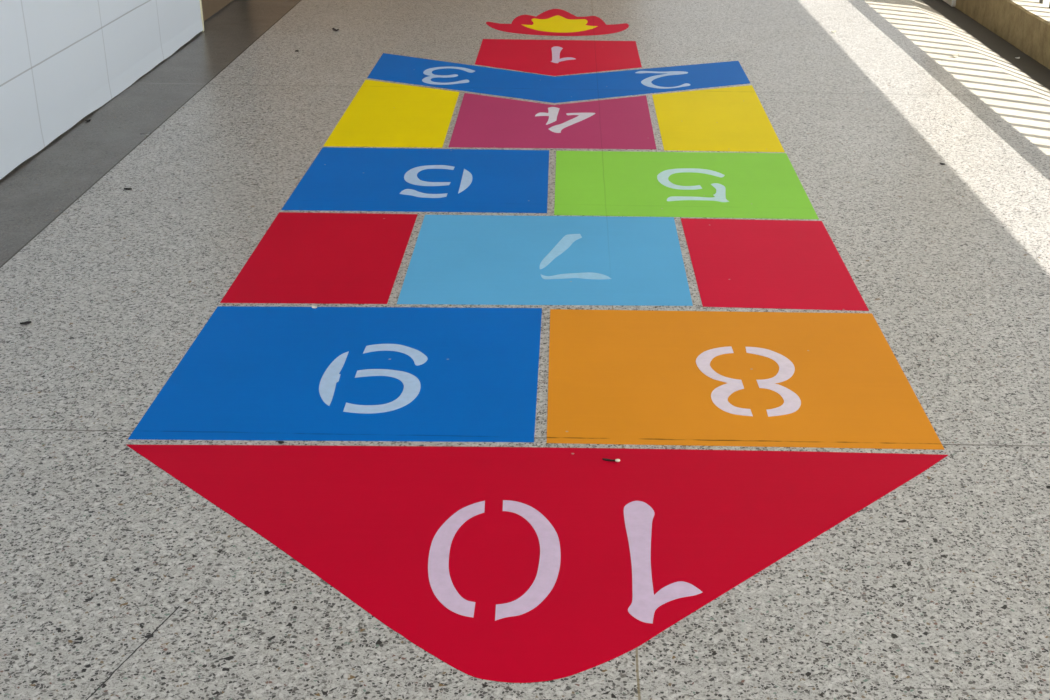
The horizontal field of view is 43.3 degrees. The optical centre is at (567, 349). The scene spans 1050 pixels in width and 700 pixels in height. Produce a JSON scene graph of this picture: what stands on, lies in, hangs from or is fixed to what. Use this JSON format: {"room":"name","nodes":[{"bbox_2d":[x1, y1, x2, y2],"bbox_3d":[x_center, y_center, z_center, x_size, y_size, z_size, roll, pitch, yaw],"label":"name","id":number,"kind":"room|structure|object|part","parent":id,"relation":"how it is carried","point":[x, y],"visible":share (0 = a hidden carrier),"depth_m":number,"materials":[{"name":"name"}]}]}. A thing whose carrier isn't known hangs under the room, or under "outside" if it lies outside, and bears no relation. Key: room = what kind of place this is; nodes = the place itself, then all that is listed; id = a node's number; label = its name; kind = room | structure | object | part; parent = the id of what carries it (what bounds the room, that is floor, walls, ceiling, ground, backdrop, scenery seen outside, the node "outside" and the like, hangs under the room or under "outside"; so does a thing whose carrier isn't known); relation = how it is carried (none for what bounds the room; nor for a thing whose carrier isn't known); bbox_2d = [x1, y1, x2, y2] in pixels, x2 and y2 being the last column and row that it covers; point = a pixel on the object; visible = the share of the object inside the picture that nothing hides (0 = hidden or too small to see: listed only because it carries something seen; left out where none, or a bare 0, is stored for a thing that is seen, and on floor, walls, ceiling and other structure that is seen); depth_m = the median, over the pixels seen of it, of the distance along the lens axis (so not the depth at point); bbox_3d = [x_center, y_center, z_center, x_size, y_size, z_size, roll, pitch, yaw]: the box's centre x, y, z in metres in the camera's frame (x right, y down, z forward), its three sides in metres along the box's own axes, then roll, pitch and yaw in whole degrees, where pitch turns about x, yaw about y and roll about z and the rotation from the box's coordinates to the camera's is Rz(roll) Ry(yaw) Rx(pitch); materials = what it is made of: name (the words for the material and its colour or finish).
{"room":"school corridor","nodes":[
{"label":"school corridor","id":0,"kind":"room"},
{"bbox_2d":[0,0,202,178],"bbox_3d":[-1.967,-0.827,1.175,0.206,3.098,10.800,1,24,0],"label":"wall","id":1,"kind":"structure","parent":0,"point":[61,61],"depth_m":4.95,"materials":[{"name":"white tile"}]},
{"bbox_2d":[0,32,200,179],"bbox_3d":[-2.000,0.565,1.799,0.214,0.050,10.800,1,24,0],"label":"baseboard","id":2,"kind":"structure","parent":1,"relation":"attached to","point":[199,32],"depth_m":4.83,"materials":[{"name":"tile"}]},
{"bbox_2d":[199,0,203,31],"bbox_3d":[-1.941,-3.042,6.116,0.203,3.100,0.030,1,24,0],"label":"strip","id":3,"kind":"object","parent":1,"relation":"attached to","point":[199,0],"visible":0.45,"depth_m":6.71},
{"bbox_2d":[0,0,1049,699],"bbox_3d":[-0.120,-1.012,5.575,3.735,0.120,19.000,1,24,0],"label":"floor","id":4,"kind":"structure","parent":0,"point":[119,580],"depth_m":3.11,"materials":[{"name":"grey stone"}]},
{"bbox_2d":[0,0,300,267],"bbox_3d":[-1.552,-1.030,5.575,0.006,0.120,19.000,1,24,0],"label":"strip","id":5,"kind":"object","parent":4,"relation":"attached to","point":[300,0],"visible":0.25,"depth_m":4.65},
{"bbox_2d":[220,212,417,303],"bbox_3d":[-0.682,-0.272,3.762,0.431,0.001,0.744,1,24,0],"label":"panel","id":6,"kind":"object","parent":4,"relation":"on","point":[313,258],"visible":1,"depth_m":3.71,"materials":[{"name":"paint"}]},
{"bbox_2d":[128,306,541,441],"bbox_3d":[-0.488,0.038,3.075,0.841,0.002,0.740,1,24,0],"label":"panel","id":7,"kind":"object","parent":4,"relation":"on","point":[425,374],"visible":1,"depth_m":3.02,"materials":[{"name":"blue paint"}]},
{"bbox_2d":[324,80,458,147],"bbox_3d":[-0.670,-0.960,5.295,0.435,0.001,1.083,1,24,0],"label":"panel","id":8,"kind":"object","parent":4,"relation":"on","point":[380,114],"visible":1,"depth_m":5.18,"materials":[{"name":"yellow paint"}]},
{"bbox_2d":[281,147,548,212],"bbox_3d":[-0.477,-0.580,4.454,0.829,0.002,0.721,1,24,0],"label":"panel","id":9,"kind":"object","parent":4,"relation":"on","point":[338,179],"visible":1,"depth_m":4.41,"materials":[{"name":"blue paint"}]},
{"bbox_2d":[126,444,947,682],"bbox_3d":[-0.064,0.356,2.379,1.690,0.002,0.758,1,24,0],"label":"panel","id":10,"kind":"object","parent":4,"relation":"on","point":[500,564],"visible":1,"depth_m":2.45,"materials":[{"name":"paint"}]},
{"bbox_2d":[602,458,619,461],"bbox_3d":[0.089,0.222,2.674,0.037,0.006,0.009,7,25,14],"label":"twig","id":11,"kind":"object","parent":10,"relation":"on","point":[605,459],"visible":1,"depth_m":2.67,"materials":[{"name":"wood"}]},
{"bbox_2d":[397,215,692,305],"bbox_3d":[-0.058,-0.266,3.765,0.771,0.002,0.737,1,24,0],"label":"panel","id":12,"kind":"object","parent":4,"relation":"on","point":[456,259],"visible":1,"depth_m":3.72,"materials":[{"name":"blue paint"}]},
{"bbox_2d":[449,93,655,148],"bbox_3d":[-0.054,-0.907,5.194,0.766,0.002,0.846,1,24,0],"label":"panel","id":13,"kind":"object","parent":4,"relation":"on","point":[482,121],"visible":1,"depth_m":5.12,"materials":[{"name":"paint"}]},
{"bbox_2d":[486,9,628,35],"bbox_3d":[-0.030,-1.730,7.030,0.691,0.002,0.700,20,30,36],"label":"crown","id":14,"kind":"object","parent":4,"relation":"on","point":[553,22],"depth_m":7.00,"materials":[{"name":"red paint"}]},
{"bbox_3d":[-0.040,-1.734,7.036,0.403,0.001,0.432,-17,30,-35],"label":"crown","id":15,"kind":"part","parent":14,"relation":"part of","materials":[{"name":"yellow paint"}]},
{"bbox_2d":[367,53,749,102],"bbox_3d":[-0.039,-1.212,5.874,1.687,0.002,0.950,1,24,0],"label":"panel","id":16,"kind":"object","parent":4,"relation":"on","point":[390,67],"visible":1,"depth_m":5.83,"materials":[{"name":"blue paint"}]},
{"bbox_2d":[475,39,641,75],"bbox_3d":[-0.043,-1.391,6.275,0.771,0.002,0.820,1,24,0],"label":"panel","id":17,"kind":"object","parent":4,"relation":"on","point":[546,57],"visible":1,"depth_m":6.29,"materials":[{"name":"red paint"}]},
{"bbox_2d":[554,151,818,218],"bbox_3d":[0.373,-0.564,4.442,0.831,0.002,0.745,1,24,0],"label":"panel","id":18,"kind":"object","parent":4,"relation":"on","point":[587,183],"visible":1,"depth_m":4.40,"materials":[{"name":"green paint"}]},
{"bbox_2d":[652,85,784,151],"bbox_3d":[0.578,-0.940,5.287,0.449,0.001,1.072,1,24,0],"label":"panel","id":19,"kind":"object","parent":4,"relation":"on","point":[735,119],"visible":1,"depth_m":5.19,"materials":[{"name":"yellow paint"}]},
{"bbox_2d":[547,309,944,449],"bbox_3d":[0.368,0.050,3.072,0.829,0.002,0.734,1,24,0],"label":"panel","id":20,"kind":"object","parent":4,"relation":"on","point":[628,377],"visible":1,"depth_m":3.02,"materials":[{"name":"orange paint"}]},
{"bbox_2d":[681,218,868,310],"bbox_3d":[0.566,-0.254,3.758,0.435,0.001,0.732,1,24,0],"label":"panel","id":21,"kind":"object","parent":4,"relation":"on","point":[737,263],"visible":1,"depth_m":3.71,"materials":[{"name":"red paint"}]},
{"bbox_2d":[864,0,1049,156],"bbox_3d":[2.027,-0.976,5.579,0.560,0.140,19.000,1,24,0],"label":"drain grate","id":22,"kind":"object","parent":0,"point":[1018,90],"visible":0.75,"depth_m":6.39,"materials":[{"name":"white metal"}]},
{"bbox_2d":[943,0,955,6],"bbox_3d":[2.528,-3.564,7.449,0.434,3.136,0.423,1,24,0],"label":"pillar","id":23,"kind":"structure","parent":22,"relation":"on","point":[952,3],"depth_m":7.90,"materials":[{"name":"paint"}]},
{"bbox_2d":[955,0,1049,68],"bbox_3d":[2.482,-1.043,5.546,0.366,0.300,19.000,1,24,0],"label":"wall","id":24,"kind":"structure","parent":0,"point":[1025,24],"depth_m":6.82,"materials":[{"name":"concrete"}]},
{"bbox_3d":[-1.921,-4.723,9.864,0.200,3.100,8.155,1,24,0],"label":"wall","id":25,"kind":"structure","parent":0,"visible":0},
{"bbox_2d":[201,0,232,20],"bbox_3d":[-1.927,-2.841,6.830,0.155,2.150,1.080,1,24,0],"label":"door","id":26,"kind":"structure","parent":25,"relation":"in","point":[209,7],"depth_m":7.10,"materials":[{"name":"brown wood"}]}
]}

